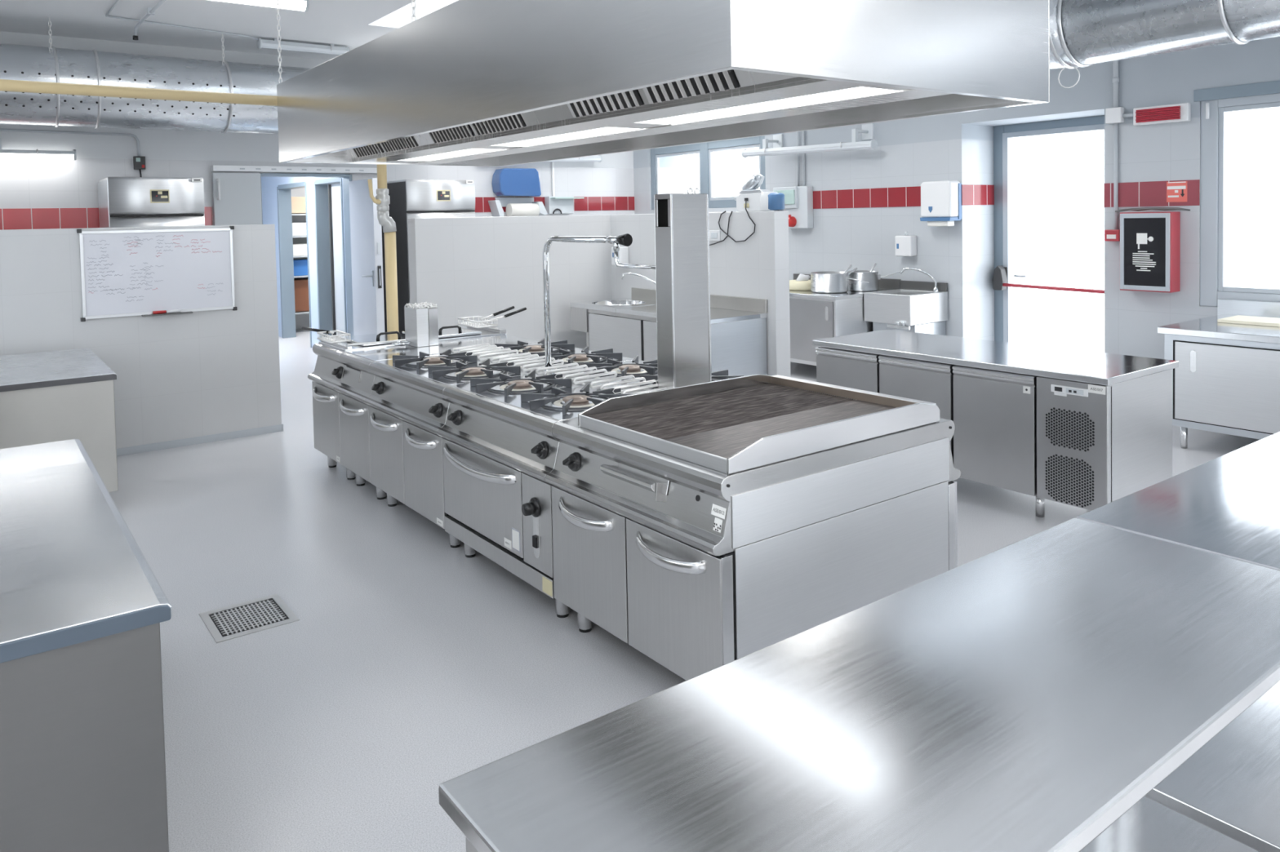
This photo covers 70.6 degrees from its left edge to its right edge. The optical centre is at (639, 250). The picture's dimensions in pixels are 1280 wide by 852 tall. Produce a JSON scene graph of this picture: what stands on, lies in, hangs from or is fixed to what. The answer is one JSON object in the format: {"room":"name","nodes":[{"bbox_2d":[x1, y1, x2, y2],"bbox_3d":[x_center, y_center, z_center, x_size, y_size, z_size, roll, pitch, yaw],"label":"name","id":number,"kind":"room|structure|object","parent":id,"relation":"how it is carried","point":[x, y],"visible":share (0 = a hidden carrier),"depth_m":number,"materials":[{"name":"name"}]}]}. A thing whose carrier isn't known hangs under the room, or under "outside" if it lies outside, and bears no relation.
{"room":"commercial kitchen","nodes":[
{"label":"commercial kitchen","id":0,"kind":"room"},
{"bbox_2d":[0,224,281,448],"bbox_3d":[-4.888,0.712,5.722,4.955,1.642,0.150,-3,3,-37],"label":"wall partition","id":1,"kind":"structure","parent":0,"point":[201,373],"depth_m":6.66,"materials":[{"name":"paint"}]},
{"bbox_2d":[76,226,237,321],"bbox_3d":[-3.498,0.160,6.599,1.024,0.648,0.072,-3,3,-37],"label":"whiteboard","id":2,"kind":"object","parent":1,"relation":"attached to","point":[124,273],"visible":1,"depth_m":6.59,"materials":[{"name":"white plastic"}]},
{"bbox_2d":[142,311,192,316],"bbox_3d":[-3.461,0.469,6.619,0.330,0.010,0.048,-3,3,-37],"label":"tray","id":3,"kind":"object","parent":2,"relation":"on","point":[144,313],"depth_m":6.57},
{"bbox_2d":[116,423,283,456],"bbox_3d":[-4.866,1.504,5.751,4.963,0.055,0.158,-3,3,-37],"label":"baseboard","id":4,"kind":"structure","parent":1,"relation":"attached to","point":[279,428],"depth_m":6.80,"materials":[{"name":"grey"}]},
{"bbox_2d":[0,43,311,133],"bbox_3d":[-5.101,-1.462,8.166,7.500,0.714,0.714,-3,3,-37],"label":"air duct","id":5,"kind":"object","parent":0,"point":[17,62],"visible":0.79,"depth_m":8.22,"materials":[{"name":"silver metal"}]},
{"bbox_2d":[0,0,416,60],"bbox_3d":[-0.140,-2.045,4.406,11.600,0.100,13.700,-3,3,-37],"label":"ceiling","id":6,"kind":"structure","parent":0,"point":[352,24],"depth_m":8.17,"materials":[{"name":"white paint"}]},
{"bbox_2d":[133,0,165,40],"bbox_3d":[-4.035,-1.959,7.504,0.053,0.150,1.722,-3,3,-38],"label":"cable conduit","id":7,"kind":"object","parent":6,"relation":"attached to","point":[150,11],"visible":1,"depth_m":7.70,"materials":[{"name":"grey plastic"}]},
{"bbox_2d":[106,0,258,40],"bbox_3d":[-4.222,-2.027,7.978,0.748,0.034,1.947,-1,2,7],"label":"cable conduit","id":8,"kind":"object","parent":6,"relation":"attached to","point":[117,1],"visible":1,"depth_m":8.22,"materials":[{"name":"grey plastic"}]},
{"bbox_2d":[210,0,309,12],"bbox_3d":[-3.372,-1.948,6.737,1.736,0.143,0.164,-3,3,-37],"label":"lamp","id":9,"kind":"object","parent":6,"relation":"attached to","point":[295,5],"visible":1,"depth_m":7.09,"materials":[{"name":"white plastic"}]},
{"bbox_2d":[275,0,282,83],"bbox_3d":[-2.394,-1.555,5.979,0.018,0.917,0.018,-1,2,6],"label":"chain","id":10,"kind":"object","parent":6,"relation":"hanging from","point":[277,4],"visible":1,"depth_m":5.98,"materials":[{"name":"white metal"}]},
{"bbox_2d":[276,0,1049,166],"bbox_3d":[-0.426,-0.836,4.755,1.655,0.520,4.462,-3,3,-37],"label":"extraction hood","id":11,"kind":"object","parent":10,"relation":"hanging from","point":[464,82],"visible":1,"depth_m":3.40,"materials":[{"name":"metal"}]},
{"bbox_2d":[1049,0,1279,88],"bbox_3d":[3.578,-1.422,3.312,3.399,0.778,6.875,-3,3,-37],"label":"duct","id":12,"kind":"object","parent":11,"relation":"attached to","point":[1083,33],"visible":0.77,"depth_m":5.73,"materials":[{"name":"silver metal"}]},
{"bbox_2d":[257,38,349,55],"bbox_3d":[-3.398,-2.053,9.150,0.886,0.111,0.120,-3,3,-37],"label":"lamp","id":13,"kind":"object","parent":6,"relation":"attached to","point":[331,49],"visible":0.81,"depth_m":9.10,"materials":[{"name":"white plastic"}]},
{"bbox_2d":[290,187,309,328],"bbox_3d":[-4.661,-0.105,14.557,2.460,2.600,0.100,-3,3,-37],"label":"wall","id":14,"kind":"structure","parent":0,"point":[301,320],"depth_m":14.04,"materials":[{"name":"paint"}]},
{"bbox_2d":[261,177,347,347],"bbox_3d":[-5.883,-0.013,12.771,1.640,2.600,6.500,-3,3,-37],"label":"wall","id":15,"kind":"structure","parent":0,"point":[268,184],"depth_m":11.87,"materials":[{"name":"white paint"}]},
{"bbox_2d":[276,181,311,347],"bbox_3d":[-4.687,0.180,12.452,0.180,2.190,1.370,-3,3,-37],"label":"trim","id":16,"kind":"structure","parent":15,"relation":"attached to","point":[286,262],"depth_m":12.94,"materials":[{"name":"blue metal"}]},
{"bbox_2d":[313,177,346,341],"bbox_3d":[-3.760,0.208,11.210,0.180,2.190,1.050,-3,3,-37],"label":"trim","id":17,"kind":"structure","parent":15,"relation":"attached to","point":[321,188],"depth_m":11.57,"materials":[{"name":"blue metal"}]},
{"bbox_2d":[327,183,345,337],"bbox_3d":[-3.663,0.235,11.108,0.070,2.100,0.670,-3,3,-37],"label":"door","id":18,"kind":"structure","parent":15,"relation":"in","point":[334,190],"depth_m":11.25,"materials":[{"name":"grey"}]},
{"bbox_2d":[0,31,634,225],"bbox_3d":[-4.384,-0.368,9.701,10.600,3.480,0.200,-3,3,-37],"label":"wall","id":19,"kind":"structure","parent":0,"point":[24,184],"depth_m":9.24,"materials":[{"name":"white paint"}]},
{"bbox_2d":[0,137,76,160],"bbox_3d":[-6.018,-0.925,8.223,1.496,0.191,0.190,-3,3,-37],"label":"lamp","id":20,"kind":"object","parent":19,"relation":"attached to","point":[4,153],"visible":1,"depth_m":8.43,"materials":[{"name":"white plastic"}]},
{"bbox_2d":[0,128,140,156],"bbox_3d":[-6.758,-0.979,7.769,4.336,0.250,0.022,-3,3,-37],"label":"cable conduit","id":21,"kind":"object","parent":19,"relation":"attached to","point":[1,130],"visible":1,"depth_m":8.73,"materials":[{"name":"grey"}]},
{"bbox_2d":[0,207,213,230],"bbox_3d":[-6.529,-0.254,7.972,5.090,0.203,0.006,-3,3,-37],"label":"trim","id":22,"kind":"structure","parent":19,"relation":"attached to","point":[37,218],"depth_m":8.64,"materials":[{"name":"red tile"}]},
{"bbox_2d":[211,173,262,225],"bbox_3d":[-4.240,0.269,9.591,0.470,2.170,0.112,-3,3,-37],"label":"door","id":23,"kind":"structure","parent":19,"relation":"in","point":[237,197],"depth_m":9.55,"materials":[{"name":"grey"}]},
{"bbox_2d":[210,165,377,173],"bbox_3d":[-3.722,-0.887,9.985,1.860,0.060,0.109,-3,3,-37],"label":"trim","id":24,"kind":"structure","parent":19,"relation":"attached to","point":[214,168],"depth_m":9.87,"materials":[{"name":"white paint"}]},
{"bbox_2d":[260,173,353,336],"bbox_3d":[-3.758,0.245,10.182,1.020,2.195,0.240,-3,3,-37],"label":"trim","id":25,"kind":"structure","parent":19,"relation":"attached to","point":[347,178],"depth_m":10.44,"materials":[{"name":"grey metal"}]},
{"bbox_2d":[348,177,384,335],"bbox_3d":[-3.070,0.270,10.010,0.174,2.090,0.860,-3,3,-37],"label":"door","id":26,"kind":"structure","parent":19,"relation":"in","point":[366,231],"depth_m":9.91,"materials":[{"name":"white"}]},
{"bbox_2d":[491,168,541,196],"bbox_3d":[-1.574,-0.858,11.525,0.608,0.360,0.217,-3,3,-37],"label":"dispenser","id":27,"kind":"object","parent":19,"relation":"attached to","point":[506,182],"visible":1,"depth_m":11.41,"materials":[{"name":"blue plastic"}]},
{"bbox_2d":[488,197,547,216],"bbox_3d":[-1.554,-0.549,11.552,0.756,0.250,0.215,-3,3,-37],"label":"holder","id":28,"kind":"object","parent":19,"relation":"attached to","point":[515,206],"visible":1,"depth_m":11.50,"materials":[{"name":"white plastic"}]},
{"bbox_2d":[474,196,634,212],"bbox_3d":[-1.561,-0.588,11.677,3.700,0.190,0.006,-3,3,-37],"label":"trim","id":29,"kind":"structure","parent":19,"relation":"attached to","point":[588,203],"depth_m":12.36,"materials":[{"name":"red tile"}]},
{"bbox_2d":[544,196,584,213],"bbox_3d":[-0.998,-0.594,11.951,0.470,0.232,0.240,-3,3,-37],"label":"box","id":30,"kind":"object","parent":19,"relation":"attached to","point":[553,205],"visible":0.95,"depth_m":11.89,"materials":[{"name":"white plastic"}]},
{"bbox_2d":[547,155,602,162],"bbox_3d":[-1.285,-1.187,11.754,1.818,0.143,0.190,-3,3,-37],"label":"lamp","id":31,"kind":"object","parent":19,"relation":"attached to","point":[598,158],"visible":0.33,"depth_m":12.07,"materials":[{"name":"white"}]},
{"bbox_2d":[385,0,458,19],"bbox_3d":[-1.216,-2.380,7.902,1.720,0.350,2.600,-3,3,-37],"label":"ceiling light","id":32,"kind":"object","parent":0,"point":[423,7],"depth_m":8.73,"materials":[{"name":"white paint"}]},
{"bbox_2d":[407,210,790,377],"bbox_3d":[-0.401,0.539,7.584,2.200,1.668,2.430,-3,3,-37],"label":"wall","id":33,"kind":"structure","parent":0,"point":[484,267],"depth_m":8.14,"materials":[{"name":"tile"}]},
{"bbox_2d":[611,246,628,265],"bbox_3d":[-0.194,0.060,8.753,0.110,0.180,0.150,-3,3,-37],"label":"soap dispenser","id":34,"kind":"object","parent":33,"relation":"attached to","point":[624,251],"visible":0.61,"depth_m":8.70,"materials":[{"name":"white plastic"}]},
{"bbox_2d":[631,288,767,313],"bbox_3d":[0.470,0.435,7.963,0.020,0.110,1.822,-3,3,-37],"label":"backsplash","id":35,"kind":"structure","parent":33,"relation":"attached to","point":[742,304],"depth_m":7.58,"materials":[{"name":"silver metal"}]},
{"bbox_2d":[709,173,784,245],"bbox_3d":[0.860,-0.322,7.525,0.175,0.611,0.866,-3,3,-37],"label":"food processor","id":36,"kind":"object","parent":33,"relation":"on","point":[750,198],"visible":0.99,"depth_m":7.35,"materials":[{"name":"white plastic"}]},
{"bbox_2d":[109,328,1262,851],"bbox_3d":[-2.013,1.473,7.144,11.600,0.100,20.200,-3,3,-37],"label":"floor","id":37,"kind":"structure","parent":0,"point":[411,664],"depth_m":3.47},
{"bbox_2d":[0,347,118,492],"bbox_3d":[-4.255,1.136,4.986,2.256,0.820,1.382,-3,3,-37],"label":"counter","id":38,"kind":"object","parent":37,"relation":"on","point":[60,395],"depth_m":5.02,"materials":[{"name":"metal"}]},
{"bbox_2d":[0,347,117,386],"bbox_3d":[-4.264,0.744,4.973,2.256,0.034,1.376,-3,3,-37],"label":"countertop","id":39,"kind":"structure","parent":38,"relation":"on","point":[24,368],"depth_m":5.38,"materials":[{"name":"metal"}]},
{"bbox_2d":[0,439,172,851],"bbox_3d":[-2.240,1.188,2.177,1.722,0.848,1.885,-3,3,-37],"label":"base cabinet","id":40,"kind":"object","parent":37,"relation":"on","point":[82,608],"depth_m":1.90,"materials":[{"name":"metal"}]},
{"bbox_2d":[0,439,172,644],"bbox_3d":[-2.250,0.783,2.164,1.722,0.038,1.879,-3,3,-37],"label":"countertop","id":41,"kind":"structure","parent":40,"relation":"on","point":[69,557],"depth_m":2.25,"materials":[{"name":"metal"}]},
{"bbox_2d":[97,177,204,227],"bbox_3d":[-4.716,0.363,8.776,0.803,2.098,0.790,-3,3,-37],"label":"freezer","id":42,"kind":"object","parent":37,"relation":"on","point":[122,202],"visible":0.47,"depth_m":8.43,"materials":[{"name":"metal"}]},
{"bbox_2d":[199,593,299,643],"bbox_3d":[-1.641,1.539,3.789,0.319,0.004,0.334,-3,3,-37],"label":"floor drain","id":43,"kind":"object","parent":37,"relation":"on","point":[246,618],"visible":1,"depth_m":3.78,"materials":[{"name":"metal"}]},
{"bbox_2d":[291,213,309,314],"bbox_3d":[-4.798,0.167,14.023,1.370,2.098,0.440,-3,3,-37],"label":"storage rack","id":44,"kind":"object","parent":37,"relation":"on","point":[304,312],"visible":0.02,"depth_m":13.54,"materials":[{"name":"grey metal"}]},
{"bbox_2d":[291,196,306,213],"bbox_3d":[-5.120,-0.682,13.763,0.500,0.249,0.300,-3,3,-37],"label":"storage box","id":45,"kind":"object","parent":44,"relation":"on","point":[298,203],"visible":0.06,"depth_m":13.57,"materials":[{"name":"beige cardboard"}]},
{"bbox_2d":[293,258,307,275],"bbox_3d":[-5.101,0.263,13.799,0.500,0.239,0.300,-3,3,-37],"label":"storage box","id":46,"kind":"object","parent":44,"relation":"on","point":[300,266],"visible":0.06,"depth_m":13.61,"materials":[{"name":"blue plastic"}]},
{"bbox_2d":[293,278,309,311],"bbox_3d":[-5.181,0.686,13.749,0.280,0.479,0.300,-3,3,-37],"label":"storage box","id":47,"kind":"object","parent":44,"relation":"on","point":[301,286],"visible":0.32,"depth_m":13.62,"materials":[{"name":"brown cardboard"}]},
{"bbox_2d":[307,326,506,479],"bbox_3d":[-1.562,1.011,6.240,1.326,0.872,0.540,-3,3,-37],"label":"module","id":48,"kind":"object","parent":37,"relation":"on","point":[328,371],"visible":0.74,"depth_m":5.87,"materials":[{"name":"metal"}]},
{"bbox_2d":[301,326,351,343],"bbox_3d":[-2.132,0.569,6.123,0.160,0.064,0.546,-3,3,-37],"label":"basket","id":49,"kind":"object","parent":48,"relation":"on","point":[332,339],"visible":1,"depth_m":6.03,"materials":[{"name":"white"}]},
{"bbox_2d":[342,331,404,346],"bbox_3d":[-1.753,0.576,6.101,0.400,0.066,0.450,-3,3,-37],"label":"lid","id":50,"kind":"object","parent":48,"relation":"on","point":[393,335],"visible":0.71,"depth_m":6.03,"materials":[{"name":"metal"}]},
{"bbox_2d":[402,325,481,338],"bbox_3d":[-1.400,0.559,6.364,0.400,0.066,0.450,-3,3,-37],"label":"lid","id":51,"kind":"object","parent":48,"relation":"on","point":[452,331],"visible":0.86,"depth_m":6.27,"materials":[{"name":"metal"}]},
{"bbox_2d":[457,306,526,328],"bbox_3d":[-1.083,0.486,6.668,0.427,0.121,0.307,-3,3,-37],"label":"basket","id":52,"kind":"object","parent":48,"relation":"on","point":[476,324],"visible":1,"depth_m":6.60,"materials":[{"name":"white metal"}]},
{"bbox_2d":[381,179,475,333],"bbox_3d":[-2.436,0.254,10.477,0.830,2.098,0.790,-3,3,-37],"label":"freezer","id":53,"kind":"object","parent":37,"relation":"on","point":[409,198],"visible":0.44,"depth_m":10.11,"materials":[{"name":"metal"}]},
{"bbox_2d":[333,334,540,499],"bbox_3d":[-1.243,1.038,5.814,1.326,0.838,0.520,-3,3,-37],"label":"module","id":54,"kind":"object","parent":37,"relation":"on","point":[357,383],"visible":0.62,"depth_m":5.50,"materials":[{"name":"metal"}]},
{"bbox_2d":[404,302,439,347],"bbox_3d":[-1.425,0.483,5.888,0.170,0.273,0.200,-3,3,-37],"label":"box","id":55,"kind":"object","parent":54,"relation":"on","point":[421,319],"visible":1,"depth_m":5.82,"materials":[{"name":"metal"}]},
{"bbox_2d":[364,338,633,547],"bbox_3d":[-0.784,1.029,5.198,1.326,0.884,1.009,-3,3,-37],"label":"module","id":56,"kind":"object","parent":37,"relation":"on","point":[407,404],"visible":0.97,"depth_m":4.88,"materials":[{"name":"metal"}]},
{"bbox_2d":[377,342,633,385],"bbox_3d":[-0.780,0.637,5.193,1.138,0.004,1.004,-3,3,-37],"label":"cooktop","id":57,"kind":"object","parent":56,"relation":"in","point":[421,371],"depth_m":5.04,"materials":[{"name":"metal"}]},
{"bbox_2d":[436,355,743,617],"bbox_3d":[-0.176,1.048,4.381,1.330,0.884,1.022,-3,3,-37],"label":"module","id":58,"kind":"object","parent":37,"relation":"on","point":[500,446],"visible":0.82,"depth_m":4.03,"materials":[{"name":"metal"}]},
{"bbox_2d":[442,438,553,577],"bbox_3d":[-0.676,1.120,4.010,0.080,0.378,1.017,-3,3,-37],"label":"oven","id":59,"kind":"object","parent":58,"relation":"in","point":[504,507],"depth_m":3.95,"materials":[{"name":"silver metal"}]},
{"bbox_2d":[451,360,719,421],"bbox_3d":[-0.170,0.655,4.377,1.138,0.004,1.017,-3,3,-37],"label":"cooktop","id":60,"kind":"object","parent":58,"relation":"in","point":[553,411],"depth_m":4.23,"materials":[{"name":"metal"}]},
{"bbox_2d":[542,233,655,372],"bbox_3d":[-0.225,0.286,4.432,0.920,0.735,0.169,1,3,45],"label":"tap","id":61,"kind":"object","parent":58,"relation":"on","point":[626,240],"visible":0.88,"depth_m":4.64,"materials":[{"name":"silver metal"}]},
{"bbox_2d":[653,187,711,388],"bbox_3d":[0.197,0.187,4.093,0.224,0.936,0.122,-3,3,-37],"label":"column","id":62,"kind":"structure","parent":58,"relation":"on","point":[682,232],"depth_m":4.04,"materials":[{"name":"metal"}]},
{"bbox_2d":[569,288,767,376],"bbox_3d":[0.192,0.870,7.853,0.630,0.960,1.962,-3,3,-37],"label":"base cabinet","id":63,"kind":"object","parent":37,"relation":"on","point":[628,326],"depth_m":7.53,"materials":[{"name":"metal"}]},
{"bbox_2d":[593,301,633,317],"bbox_3d":[-0.195,0.594,8.333,0.536,0.205,0.536,-3,3,-37],"label":"basin","id":64,"kind":"object","parent":63,"relation":"in","point":[597,313],"depth_m":8.15,"materials":[{"name":"metal"}]},
{"bbox_2d":[569,297,767,324],"bbox_3d":[0.185,0.517,7.840,0.630,0.041,1.962,-3,3,-37],"label":"countertop","id":65,"kind":"structure","parent":63,"relation":"on","point":[640,307],"depth_m":7.72,"materials":[{"name":"metal"}]},
{"bbox_2d":[545,373,960,680],"bbox_3d":[0.436,1.046,3.564,1.326,0.925,1.014,-3,3,-37],"label":"module","id":66,"kind":"object","parent":37,"relation":"on","point":[704,527],"visible":0.92,"depth_m":3.17,"materials":[{"name":"metal"}]},
{"bbox_2d":[770,376,916,407],"bbox_3d":[0.852,0.602,3.797,0.004,0.032,0.849,-3,3,-37],"label":"backsplash","id":67,"kind":"structure","parent":66,"relation":"attached to","point":[894,402],"depth_m":3.80,"materials":[{"name":"metal"}]},
{"bbox_2d":[789,273,901,365],"bbox_3d":[1.819,0.780,9.473,0.995,0.953,1.470,-3,3,-37],"label":"base cabinet","id":68,"kind":"object","parent":37,"relation":"on","point":[813,316],"visible":0.38,"depth_m":8.83,"materials":[{"name":"metal"}]},
{"bbox_2d":[789,288,892,300],"bbox_3d":[1.812,0.427,9.460,0.995,0.037,1.470,-3,3,-37],"label":"countertop","id":69,"kind":"structure","parent":68,"relation":"on","point":[802,294],"depth_m":8.83,"materials":[{"name":"metal"}]},
{"bbox_2d":[789,273,810,290],"bbox_3d":[1.678,0.326,9.402,0.350,0.169,0.350,-3,3,-37],"label":"wrapped bundle","id":70,"kind":"object","parent":69,"relation":"on","point":[802,282],"visible":0.75,"depth_m":9.27,"materials":[{"name":"beige"}]},
{"bbox_2d":[809,271,869,293],"bbox_3d":[1.968,0.326,8.980,0.381,0.192,0.604,-3,3,-37],"label":"saucepan","id":71,"kind":"object","parent":69,"relation":"on","point":[820,282],"visible":0.99,"depth_m":8.91,"materials":[{"name":"metal"}]},
{"bbox_2d":[846,270,899,291],"bbox_3d":[2.362,0.306,9.159,0.529,0.202,0.319,-1,2,1],"label":"saucepan","id":72,"kind":"object","parent":69,"relation":"on","point":[873,277],"visible":0.94,"depth_m":9.03,"materials":[{"name":"metal"}]},
{"bbox_2d":[438,518,1279,851],"bbox_3d":[0.607,1.153,1.582,1.761,0.848,0.609,-3,3,-37],"label":"worktable","id":73,"kind":"object","parent":37,"relation":"on","point":[1030,694],"visible":1,"depth_m":1.42,"materials":[{"name":"metal"}]},
{"bbox_2d":[812,329,1178,517],"bbox_3d":[2.028,1.000,5.423,0.777,0.810,1.922,-3,3,-37],"label":"counter","id":74,"kind":"object","parent":37,"relation":"on","point":[1089,430],"depth_m":4.82,"materials":[{"name":"metal"}]},
{"bbox_2d":[812,329,1178,386],"bbox_3d":[2.021,0.613,5.408,0.777,0.036,1.922,-3,3,-37],"label":"countertop","id":75,"kind":"structure","parent":74,"relation":"on","point":[1073,365],"depth_m":5.15,"materials":[{"name":"metal"}]},
{"bbox_2d":[1044,453,1093,507],"bbox_3d":[2.183,1.173,4.595,0.001,0.245,0.254,-3,3,-37],"label":"vent grille","id":76,"kind":"object","parent":74,"relation":"attached to","point":[1061,456],"depth_m":4.59,"materials":[{"name":"silver metal"}]},
{"bbox_2d":[1045,407,1094,452],"bbox_3d":[2.179,0.910,4.583,0.001,0.198,0.254,-3,3,-37],"label":"vent grille","id":77,"kind":"object","parent":74,"relation":"attached to","point":[1054,408],"depth_m":4.58,"materials":[{"name":"silver metal"}]},
{"bbox_2d":[1075,431,1279,851],"bbox_3d":[2.212,1.083,2.606,2.026,0.848,0.887,-3,3,-37],"label":"worktable","id":78,"kind":"object","parent":37,"relation":"on","point":[1227,505],"visible":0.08,"depth_m":2.31,"materials":[{"name":"metal"}]},
{"bbox_2d":[1075,431,1279,571],"bbox_3d":[2.204,0.675,2.590,2.026,0.032,0.887,-3,3,-37],"label":"countertop","id":79,"kind":"structure","parent":78,"relation":"on","point":[1227,505],"depth_m":2.38,"materials":[{"name":"metal"}]},
{"bbox_2d":[1157,298,1279,448],"bbox_3d":[4.731,0.883,5.460,1.156,0.933,2.650,-3,3,-37],"label":"base cabinet","id":80,"kind":"object","parent":37,"relation":"on","point":[1226,380],"depth_m":5.88,"materials":[{"name":"metal"}]},
{"bbox_2d":[1157,313,1279,344],"bbox_3d":[4.727,0.545,5.414,1.120,0.045,2.595,-3,3,-37],"label":"countertop","id":81,"kind":"structure","parent":80,"relation":"on","point":[1206,327],"depth_m":5.95,"materials":[{"name":"metal"}]},
{"bbox_2d":[1217,315,1279,327],"bbox_3d":[4.265,0.490,6.238,0.350,0.022,0.370,-3,3,-37],"label":"cutting board","id":82,"kind":"object","parent":80,"relation":"on","point":[1238,319],"visible":1,"depth_m":6.20,"materials":[{"name":"beige plastic"}]},
{"bbox_2d":[633,36,1279,359],"bbox_3d":[4.081,-0.462,7.721,0.600,3.480,13.500,-3,3,-37],"label":"wall","id":83,"kind":"structure","parent":0,"point":[955,147],"depth_m":8.64,"materials":[{"name":"white tile"}]},
{"bbox_2d":[650,135,765,209],"bbox_3d":[0.848,-0.959,11.605,0.078,0.850,2.250,-3,3,-37],"label":"window","id":84,"kind":"structure","parent":83,"relation":"in","point":[705,150],"depth_m":11.53,"materials":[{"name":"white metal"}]},
{"bbox_2d":[773,186,813,228],"bbox_3d":[1.718,-0.479,10.238,0.169,0.470,0.500,-3,3,-37],"label":"panel","id":85,"kind":"object","parent":83,"relation":"attached to","point":[798,201],"visible":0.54,"depth_m":10.12,"materials":[{"name":"white plastic"}]},
{"bbox_2d":[741,123,877,157],"bbox_3d":[1.859,-1.178,9.915,0.280,0.286,1.898,-3,3,-37],"label":"lamp","id":86,"kind":"object","parent":83,"relation":"attached to","point":[868,130],"visible":1,"depth_m":9.66,"materials":[{"name":"white"}]},
{"bbox_2d":[793,273,901,289],"bbox_3d":[2.200,0.338,9.749,0.020,0.105,1.470,-3,3,-37],"label":"backsplash","id":87,"kind":"structure","parent":83,"relation":"attached to","point":[883,283],"depth_m":9.28,"materials":[{"name":"silver metal"}]},
{"bbox_2d":[813,184,994,208],"bbox_3d":[2.486,-0.557,9.790,0.536,0.198,2.633,-3,3,-37],"label":"wall tiles","id":88,"kind":"structure","parent":83,"relation":"attached to","point":[971,195],"depth_m":9.29,"materials":[{"name":"red tile"}]},
{"bbox_2d":[863,280,947,335],"bbox_3d":[2.569,0.777,8.773,0.629,0.905,0.540,-3,3,-37],"label":"sink","id":89,"kind":"object","parent":83,"relation":"attached to","point":[914,307],"visible":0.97,"depth_m":8.63,"materials":[{"name":"metal"}]},
{"bbox_2d":[895,231,916,256],"bbox_3d":[2.663,-0.061,9.049,0.110,0.245,0.190,-3,3,-37],"label":"soap dispenser","id":90,"kind":"object","parent":83,"relation":"attached to","point":[905,246],"visible":1,"depth_m":9.00,"materials":[{"name":"white plastic"}]},
{"bbox_2d":[899,280,947,292],"bbox_3d":[2.803,0.356,8.938,0.025,0.085,0.540,-3,3,-37],"label":"backsplash","id":91,"kind":"structure","parent":83,"relation":"attached to","point":[908,285],"depth_m":8.93,"materials":[{"name":"silver metal"}]},
{"bbox_2d":[920,180,961,226],"bbox_3d":[2.885,-0.444,8.668,0.184,0.430,0.342,-3,3,-37],"label":"dispenser","id":92,"kind":"object","parent":83,"relation":"attached to","point":[940,201],"visible":1,"depth_m":8.57,"materials":[{"name":"white plastic"}]},
{"bbox_2d":[992,115,1104,342],"bbox_3d":[3.876,0.028,8.370,0.170,2.460,1.339,-3,3,-37],"label":"door","id":93,"kind":"structure","parent":83,"relation":"in","point":[1002,285],"depth_m":8.80,"materials":[{"name":"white metal"}]},
{"bbox_2d":[1113,123,1118,229],"bbox_3d":[3.905,-0.603,7.412,0.032,0.866,0.030,-3,3,-37],"label":"cable conduit","id":94,"kind":"object","parent":83,"relation":"attached to","point":[1115,125],"visible":1,"depth_m":7.40,"materials":[{"name":"grey"}]},
{"bbox_2d":[1112,60,1119,107],"bbox_3d":[3.882,-1.671,7.370,0.052,1.019,0.050,-3,3,-37],"label":"cable conduit","id":95,"kind":"object","parent":83,"relation":"attached to","point":[1116,79],"visible":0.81,"depth_m":7.37,"materials":[{"name":"grey plastic"}]},
{"bbox_2d":[1105,106,1133,124],"bbox_3d":[3.910,-1.098,7.351,0.062,0.125,0.215,-3,3,-37],"label":"junction box","id":96,"kind":"object","parent":83,"relation":"attached to","point":[1113,115],"visible":1,"depth_m":7.35,"materials":[{"name":"white plastic"}]},
{"bbox_2d":[1120,211,1180,293],"bbox_3d":[4.037,0.013,7.162,0.169,0.625,0.390,-3,3,-37],"label":"cabinet","id":97,"kind":"object","parent":83,"relation":"attached to","point":[1150,242],"visible":1,"depth_m":7.08,"materials":[{"name":"red metal"}]},
{"bbox_2d":[1103,179,1199,207],"bbox_3d":[4.076,-0.447,7.221,0.006,0.198,0.724,-3,3,-37],"label":"trim","id":98,"kind":"structure","parent":83,"relation":"attached to","point":[1153,193],"depth_m":7.24,"materials":[{"name":"red tile"}]},
{"bbox_2d":[1133,102,1191,125],"bbox_3d":[4.092,-1.064,7.098,0.075,0.140,0.410,-3,3,-37],"label":"emergency light","id":99,"kind":"object","parent":83,"relation":"attached to","point":[1177,113],"visible":1,"depth_m":7.06,"materials":[{"name":"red plastic"}]},
{"bbox_2d":[1166,181,1186,202],"bbox_3d":[4.194,-0.454,7.056,0.002,0.160,0.150,-3,3,-37],"label":"sign","id":100,"kind":"object","parent":83,"relation":"attached to","point":[1176,192],"visible":1,"depth_m":7.06,"materials":[{"name":"red plastic"}]},
{"bbox_2d":[1193,80,1279,306],"bbox_3d":[4.929,-0.379,6.128,0.112,1.660,2.130,-3,3,-37],"label":"window","id":101,"kind":"structure","parent":83,"relation":"in","point":[1215,102],"depth_m":6.85,"materials":[{"name":"grey metal"}]},
{"bbox_2d":[1217,298,1279,317],"bbox_3d":[5.172,0.470,5.779,0.036,0.150,2.650,-3,3,-37],"label":"backsplash","id":102,"kind":"structure","parent":83,"relation":"attached to","point":[1265,308],"depth_m":6.66,"materials":[{"name":"metal"}]},
{"bbox_3d":[-4.729,-0.039,1.148,0.200,3.480,13.500,-3,3,-37],"label":"wall","id":103,"kind":"structure","parent":0,"visible":0},
{"bbox_2d":[0,79,398,332],"bbox_3d":[-3.978,0.285,5.000,5.482,2.505,0.100,-3,3,-37],"label":"gas pipe","id":104,"kind":"object","parent":103,"relation":"attached to","point":[382,199],"visible":0.77,"depth_m":5.90,"materials":[{"name":"yellow"}]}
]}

